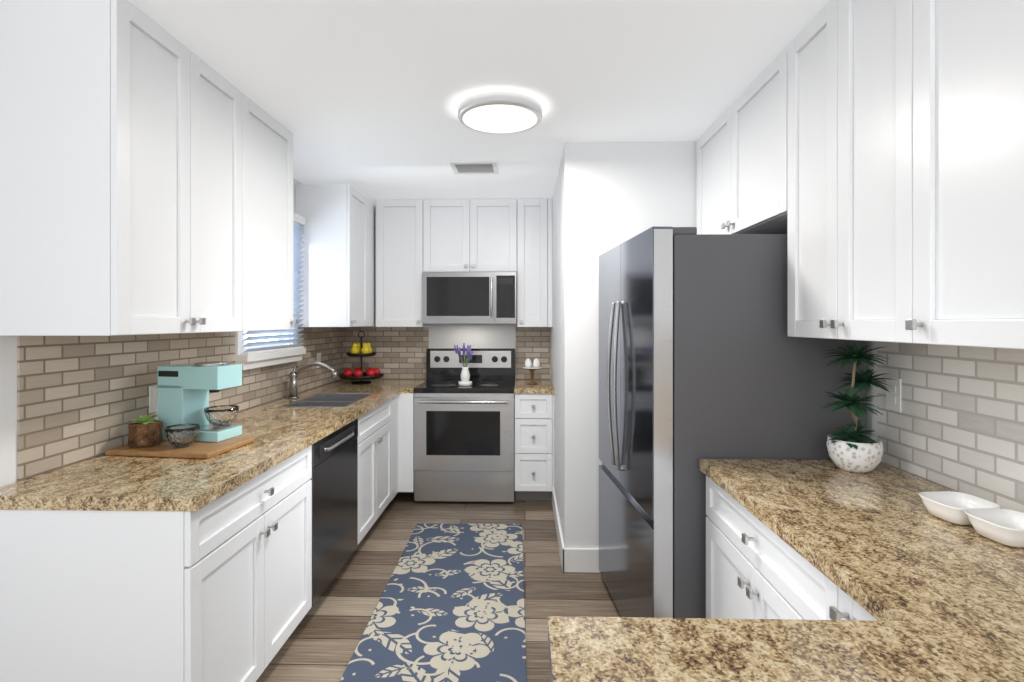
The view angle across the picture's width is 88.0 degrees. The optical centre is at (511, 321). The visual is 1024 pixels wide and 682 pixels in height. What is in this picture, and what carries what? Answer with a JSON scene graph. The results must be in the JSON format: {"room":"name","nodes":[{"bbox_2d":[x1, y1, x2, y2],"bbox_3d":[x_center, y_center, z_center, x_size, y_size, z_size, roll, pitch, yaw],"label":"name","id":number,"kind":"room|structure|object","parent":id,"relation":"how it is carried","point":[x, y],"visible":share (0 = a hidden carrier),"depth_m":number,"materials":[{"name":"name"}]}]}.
{"room":"kitchen","nodes":[
{"label":"kitchen","id":0,"kind":"room"},
{"bbox_2d":[256,492,620,681],"bbox_3d":[-0.134,1.440,1.054,3.180,0.060,7.540,0,0,1],"label":"floor","id":1,"kind":"structure","parent":0,"point":[321,642],"depth_m":2.79,"materials":[{"name":"brown wood"}]},
{"bbox_2d":[0,445,311,681],"bbox_3d":[-1.249,0.980,1.994,0.646,0.858,0.884,0,0,1],"label":"base cabinet","id":2,"kind":"object","parent":1,"relation":"on","point":[219,589],"depth_m":1.55,"materials":[{"name":"white wood"}]},
{"bbox_2d":[0,379,425,511],"bbox_3d":[-1.163,0.530,3.132,0.762,0.040,3.176,0,0,1],"label":"countertop","id":3,"kind":"structure","parent":2,"relation":"on","point":[274,429],"depth_m":1.84,"materials":[{"name":"stone"}]},
{"bbox_2d":[105,437,254,458],"bbox_3d":[-1.323,0.499,2.138,0.430,0.020,0.290,0,0,7],"label":"cutting board","id":4,"kind":"object","parent":3,"relation":"on","point":[195,449],"visible":0.69,"depth_m":2.03,"materials":[{"name":"brown wood"}]},
{"bbox_2d":[128,415,162,447],"bbox_3d":[-1.452,0.426,2.101,0.112,0.124,0.114,0,0,1],"label":"succulent pot","id":5,"kind":"object","parent":4,"relation":"on","point":[145,431],"visible":1,"depth_m":2.06,"materials":[{"name":"brown wood"}]},
{"bbox_2d":[164,423,199,447],"bbox_3d":[-1.295,0.449,2.082,0.120,0.078,0.120,0,0,1],"label":"glass bowl","id":6,"kind":"object","parent":4,"relation":"on","point":[181,435],"visible":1,"depth_m":2.05,"materials":[{"name":"clear"}]},
{"bbox_2d":[158,361,241,441],"bbox_3d":[-1.321,0.329,2.248,0.280,0.318,0.153,0,0,9],"label":"coffee maker","id":7,"kind":"object","parent":4,"relation":"on","point":[184,390],"visible":0.81,"depth_m":2.19,"materials":[{"name":"teal plastic"}]},
{"bbox_2d":[204,405,238,426],"bbox_3d":[-1.235,0.403,2.256,0.132,0.078,0.132,0,0,1],"label":"bowl","id":8,"kind":"object","parent":7,"relation":"on","point":[221,416],"visible":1,"depth_m":2.22,"materials":[{"name":"clear"}]},
{"bbox_2d":[288,362,336,398],"bbox_3d":[-1.313,0.385,3.518,0.364,0.248,0.185,0,0,1],"label":"faucet","id":9,"kind":"object","parent":3,"relation":"on","point":[293,388],"visible":1,"depth_m":3.51,"materials":[{"name":"silver metal"}]},
{"bbox_2d":[280,393,374,407],"bbox_3d":[-1.183,0.603,3.470,0.397,0.194,0.632,0,0,1],"label":"sink","id":10,"kind":"object","parent":3,"relation":"in","point":[331,400],"visible":0.33,"depth_m":3.46,"materials":[{"name":"silver metal"}]},
{"bbox_2d":[338,331,383,383],"bbox_3d":[-1.262,0.292,4.442,0.370,0.435,0.370,0,0,1],"label":"fruit stand","id":11,"kind":"object","parent":3,"relation":"on","point":[357,350],"visible":1,"depth_m":4.37,"materials":[{"name":"grey metal"}]},
{"bbox_2d":[310,418,357,605],"bbox_3d":[-1.194,0.980,2.763,0.637,0.856,0.651,0,0,1],"label":"dishwasher","id":12,"kind":"object","parent":1,"relation":"on","point":[334,478],"visible":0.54,"depth_m":2.69,"materials":[{"name":"black metal"}]},
{"bbox_2d":[357,429,395,543],"bbox_3d":[-1.213,1.099,3.492,0.646,0.619,0.799,0,0,1],"label":"base cabinet","id":13,"kind":"object","parent":1,"relation":"on","point":[376,447],"depth_m":3.44,"materials":[{"name":"white wood"}]},
{"bbox_2d":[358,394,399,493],"bbox_3d":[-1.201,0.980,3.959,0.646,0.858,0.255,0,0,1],"label":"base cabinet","id":14,"kind":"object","parent":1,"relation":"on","point":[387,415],"depth_m":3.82,"materials":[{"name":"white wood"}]},
{"bbox_2d":[400,393,414,491],"bbox_3d":[-1.190,0.980,4.408,0.646,0.858,0.644,0,0,1],"label":"base cabinet","id":15,"kind":"object","parent":1,"relation":"on","point":[407,470],"depth_m":4.08,"materials":[{"name":"white wood"}]},
{"bbox_2d":[340,524,526,681],"bbox_3d":[-0.304,1.404,2.508,0.730,0.011,2.340,0,0,0],"label":"rug","id":16,"kind":"object","parent":1,"relation":"on","point":[450,606],"visible":0.92,"depth_m":2.54,"materials":[{"name":"blue fabric"}]},
{"bbox_2d":[414,348,514,501],"bbox_3d":[-0.364,0.819,4.345,0.770,1.178,0.661,0,0,1],"label":"range","id":17,"kind":"object","parent":1,"relation":"on","point":[463,443],"visible":0.98,"depth_m":4.08,"materials":[{"name":"silver metal"}]},
{"bbox_2d":[454,343,472,385],"bbox_3d":[-0.388,0.337,4.233,0.149,0.340,0.139,0,0,1],"label":"vase","id":18,"kind":"object","parent":17,"relation":"on","point":[465,377],"visible":1,"depth_m":4.22,"materials":[{"name":"white ceramic"}]},
{"bbox_2d":[514,394,553,500],"bbox_3d":[0.178,0.980,4.373,0.305,0.858,0.645,0,0,1],"label":"base drawers","id":19,"kind":"object","parent":1,"relation":"on","point":[533,447],"visible":0.85,"depth_m":4.09,"materials":[{"name":"white wood"}]},
{"bbox_2d":[514,380,553,393],"bbox_3d":[0.178,0.530,4.377,0.306,0.040,0.620,0,0,1],"label":"countertop","id":20,"kind":"structure","parent":19,"relation":"on","point":[539,387],"depth_m":4.13,"materials":[{"name":"stone"}]},
{"bbox_2d":[523,358,541,384],"bbox_3d":[0.167,0.403,4.357,0.156,0.212,0.156,0,0,1],"label":"stand","id":21,"kind":"object","parent":20,"relation":"on","point":[530,367],"visible":1,"depth_m":4.34,"materials":[{"name":"brown wood"}]},
{"bbox_2d":[706,476,809,619],"bbox_3d":[1.022,0.980,1.518,0.630,0.858,0.883,0,0,1],"label":"base cabinet","id":22,"kind":"object","parent":1,"relation":"on","point":[756,568],"depth_m":1.59,"materials":[{"name":"white wood"}]},
{"bbox_2d":[548,459,1023,681],"bbox_3d":[0.697,0.530,1.088,1.260,0.040,1.770,0,0,1],"label":"countertop","id":23,"kind":"structure","parent":22,"relation":"on","point":[939,599],"depth_m":0.92,"materials":[{"name":"stone"}]},
{"bbox_2d":[821,342,895,472],"bbox_3d":[1.179,0.287,1.804,0.266,0.444,0.264,0,0,1],"label":"potted plant","id":24,"kind":"object","parent":23,"relation":"on","point":[852,448],"visible":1,"depth_m":1.79,"materials":[{"name":"green plant"}]},
{"bbox_2d":[918,491,1023,546],"bbox_3d":[1.157,0.484,1.302,0.142,0.051,0.267,0,0,-5],"label":"dish","id":25,"kind":"object","parent":23,"relation":"on","point":[989,519],"visible":1,"depth_m":1.30,"materials":[{"name":"white ceramic"}]},
{"bbox_2d":[672,227,866,617],"bbox_3d":[0.978,0.523,2.449,0.734,1.770,0.905,0,0,1],"label":"refrigerator","id":26,"kind":"object","parent":1,"relation":"on","point":[752,379],"visible":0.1,"depth_m":2.00,"materials":[{"name":"grey metal"}]},
{"bbox_2d":[599,226,672,617],"bbox_3d":[0.517,0.499,2.458,0.130,1.722,0.907,0,0,-4],"label":"door","id":27,"kind":"structure","parent":26,"relation":"attached to","point":[636,420],"depth_m":2.20,"materials":[{"name":"silver metal"}]},
{"bbox_2d":[706,616,877,620],"bbox_3d":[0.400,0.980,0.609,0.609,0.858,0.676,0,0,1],"label":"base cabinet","id":28,"kind":"object","parent":1,"relation":"on","point":[718,617],"depth_m":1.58,"materials":[{"name":"white wood"}]},
{"bbox_2d":[810,564,876,619],"bbox_3d":[1.011,0.980,1.035,0.630,0.858,0.306,0,0,1],"label":"base cabinet","id":29,"kind":"object","parent":1,"relation":"on","point":[828,601],"depth_m":1.17,"materials":[{"name":"white wood"}]},
{"bbox_2d":[129,0,829,205],"bbox_3d":[-0.134,-1.045,1.054,3.180,0.060,7.540,0,0,1],"label":"ceiling","id":30,"kind":"structure","parent":0,"point":[350,92],"depth_m":2.12,"materials":[{"name":"white paint"}]},
{"bbox_2d":[449,161,498,173],"bbox_3d":[-0.242,-1.008,3.467,0.300,0.012,0.260,0,0,1],"label":"ceiling vent","id":31,"kind":"object","parent":30,"relation":"in","point":[474,167],"visible":1,"depth_m":3.45,"materials":[{"name":"white metal"}]},
{"bbox_2d":[436,79,563,133],"bbox_3d":[-0.057,-0.975,2.512,0.600,0.080,0.600,0,0,1],"label":"ceiling light","id":32,"kind":"object","parent":30,"relation":"attached to","point":[499,114],"visible":1,"depth_m":2.39,"materials":[{"name":"white plastic"}]},
{"bbox_2d":[0,141,1001,547],"bbox_3d":[-0.134,0.198,1.054,3.180,2.425,7.540,0,0,1],"label":"wall","id":33,"kind":"structure","parent":0,"point":[608,197],"depth_m":2.99,"materials":[{"name":"white paint"}]},
{"bbox_2d":[0,0,297,335],"bbox_3d":[-1.365,-0.484,2.229,0.420,1.052,1.235,0,0,1],"label":"upper cabinet","id":34,"kind":"object","parent":33,"relation":"attached to","point":[146,174],"visible":1,"depth_m":1.66,"materials":[{"name":"white wood"}]},
{"bbox_2d":[17,327,342,480],"bbox_3d":[-1.548,0.276,3.220,0.008,0.466,3.038,0,0,1],"label":"backsplash","id":35,"kind":"structure","parent":33,"relation":"attached to","point":[80,398],"depth_m":2.06,"materials":[{"name":"tile"}]},
{"bbox_2d":[149,385,157,412],"bbox_3d":[-1.562,0.335,2.323,0.008,0.116,0.072,0,0,1],"label":"electrical outlet","id":36,"kind":"object","parent":35,"relation":"attached to","point":[153,398],"visible":0.58,"depth_m":2.31,"materials":[{"name":"white plastic"}]},
{"bbox_2d":[317,353,320,367],"bbox_3d":[-1.516,0.300,4.168,0.008,0.116,0.072,0,0,1],"label":"outlet","id":37,"kind":"object","parent":35,"relation":"attached to","point":[318,357],"visible":0.71,"depth_m":4.15,"materials":[{"name":"white plastic"}]},
{"bbox_2d":[235,212,305,369],"bbox_3d":[-1.565,-0.235,3.364,0.197,1.010,0.790,0,0,1],"label":"window","id":38,"kind":"structure","parent":33,"relation":"in","point":[255,349],"depth_m":3.46,"materials":[{"name":"white"}]},
{"bbox_2d":[295,184,374,326],"bbox_3d":[-1.316,-0.470,4.243,0.420,1.012,0.979,0,0,1],"label":"upper cabinet","id":39,"kind":"object","parent":33,"relation":"attached to","point":[338,258],"visible":0.92,"depth_m":3.75,"materials":[{"name":"white wood"}]},
{"bbox_2d":[375,199,430,326],"bbox_3d":[-0.897,-0.484,4.543,0.460,1.052,0.359,0,0,1],"label":"upper cabinet","id":40,"kind":"object","parent":33,"relation":"attached to","point":[415,239],"depth_m":4.37,"materials":[{"name":"white wood"}]},
{"bbox_2d":[343,327,549,379],"bbox_3d":[-0.584,0.276,4.711,1.846,0.466,0.008,0,0,1],"label":"backsplash","id":41,"kind":"structure","parent":33,"relation":"attached to","point":[400,352],"depth_m":4.72,"materials":[{"name":"tile"}]},
{"bbox_2d":[431,199,518,274],"bbox_3d":[-0.341,-0.710,4.529,0.772,0.600,0.359,0,0,1],"label":"upper cabinet","id":42,"kind":"object","parent":33,"relation":"attached to","point":[468,235],"depth_m":4.36,"materials":[{"name":"white wood"}]},
{"bbox_2d":[422,272,516,323],"bbox_3d":[-0.343,-0.196,4.484,0.766,0.423,0.449,0,0,1],"label":"over-the-range microwave","id":43,"kind":"object","parent":42,"relation":"attached to","point":[469,297],"visible":0.98,"depth_m":4.30,"materials":[{"name":"silver metal"}]},
{"bbox_2d":[517,199,551,326],"bbox_3d":[0.160,-0.484,4.517,0.349,1.052,0.359,0,0,1],"label":"upper cabinet","id":44,"kind":"object","parent":33,"relation":"attached to","point":[534,279],"depth_m":4.34,"materials":[{"name":"white wood"}]},
{"bbox_2d":[552,487,566,571],"bbox_3d":[0.304,1.342,3.569,0.015,0.134,1.180,0,0,1],"label":"baseboard","id":45,"kind":"structure","parent":33,"relation":"attached to","point":[562,550],"depth_m":3.23,"materials":[{"name":"white wood"}]},
{"bbox_2d":[696,47,787,233],"bbox_3d":[1.177,-0.708,2.452,0.385,0.605,1.036,0,0,1],"label":"upper cabinet","id":46,"kind":"object","parent":33,"relation":"attached to","point":[742,164],"visible":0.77,"depth_m":2.29,"materials":[{"name":"white wood"}]},
{"bbox_2d":[788,0,883,341],"bbox_3d":[1.171,-0.478,1.588,0.354,1.064,0.687,0,0,1],"label":"upper cabinet","id":47,"kind":"object","parent":33,"relation":"attached to","point":[836,61],"depth_m":1.62,"materials":[{"name":"white wood"}]},
{"bbox_2d":[878,342,1023,512],"bbox_3d":[1.322,0.281,0.663,0.008,0.455,2.590,0,0,1],"label":"backsplash","id":48,"kind":"structure","parent":33,"relation":"attached to","point":[957,423],"depth_m":1.59,"materials":[{"name":"tile"}]},
{"bbox_2d":[886,377,901,412],"bbox_3d":[1.344,0.255,1.868,0.008,0.116,0.072,0,0,1],"label":"electrical outlet","id":49,"kind":"object","parent":48,"relation":"attached to","point":[894,398],"visible":0.96,"depth_m":1.86,"materials":[{"name":"white plastic"}]},
{"bbox_2d":[884,0,1023,349],"bbox_3d":[1.158,-0.478,1.078,0.354,1.064,0.570,0,0,1],"label":"upper cabinet","id":50,"kind":"object","parent":33,"relation":"attached to","point":[905,171],"depth_m":1.19,"materials":[{"name":"white wood"}]}
]}

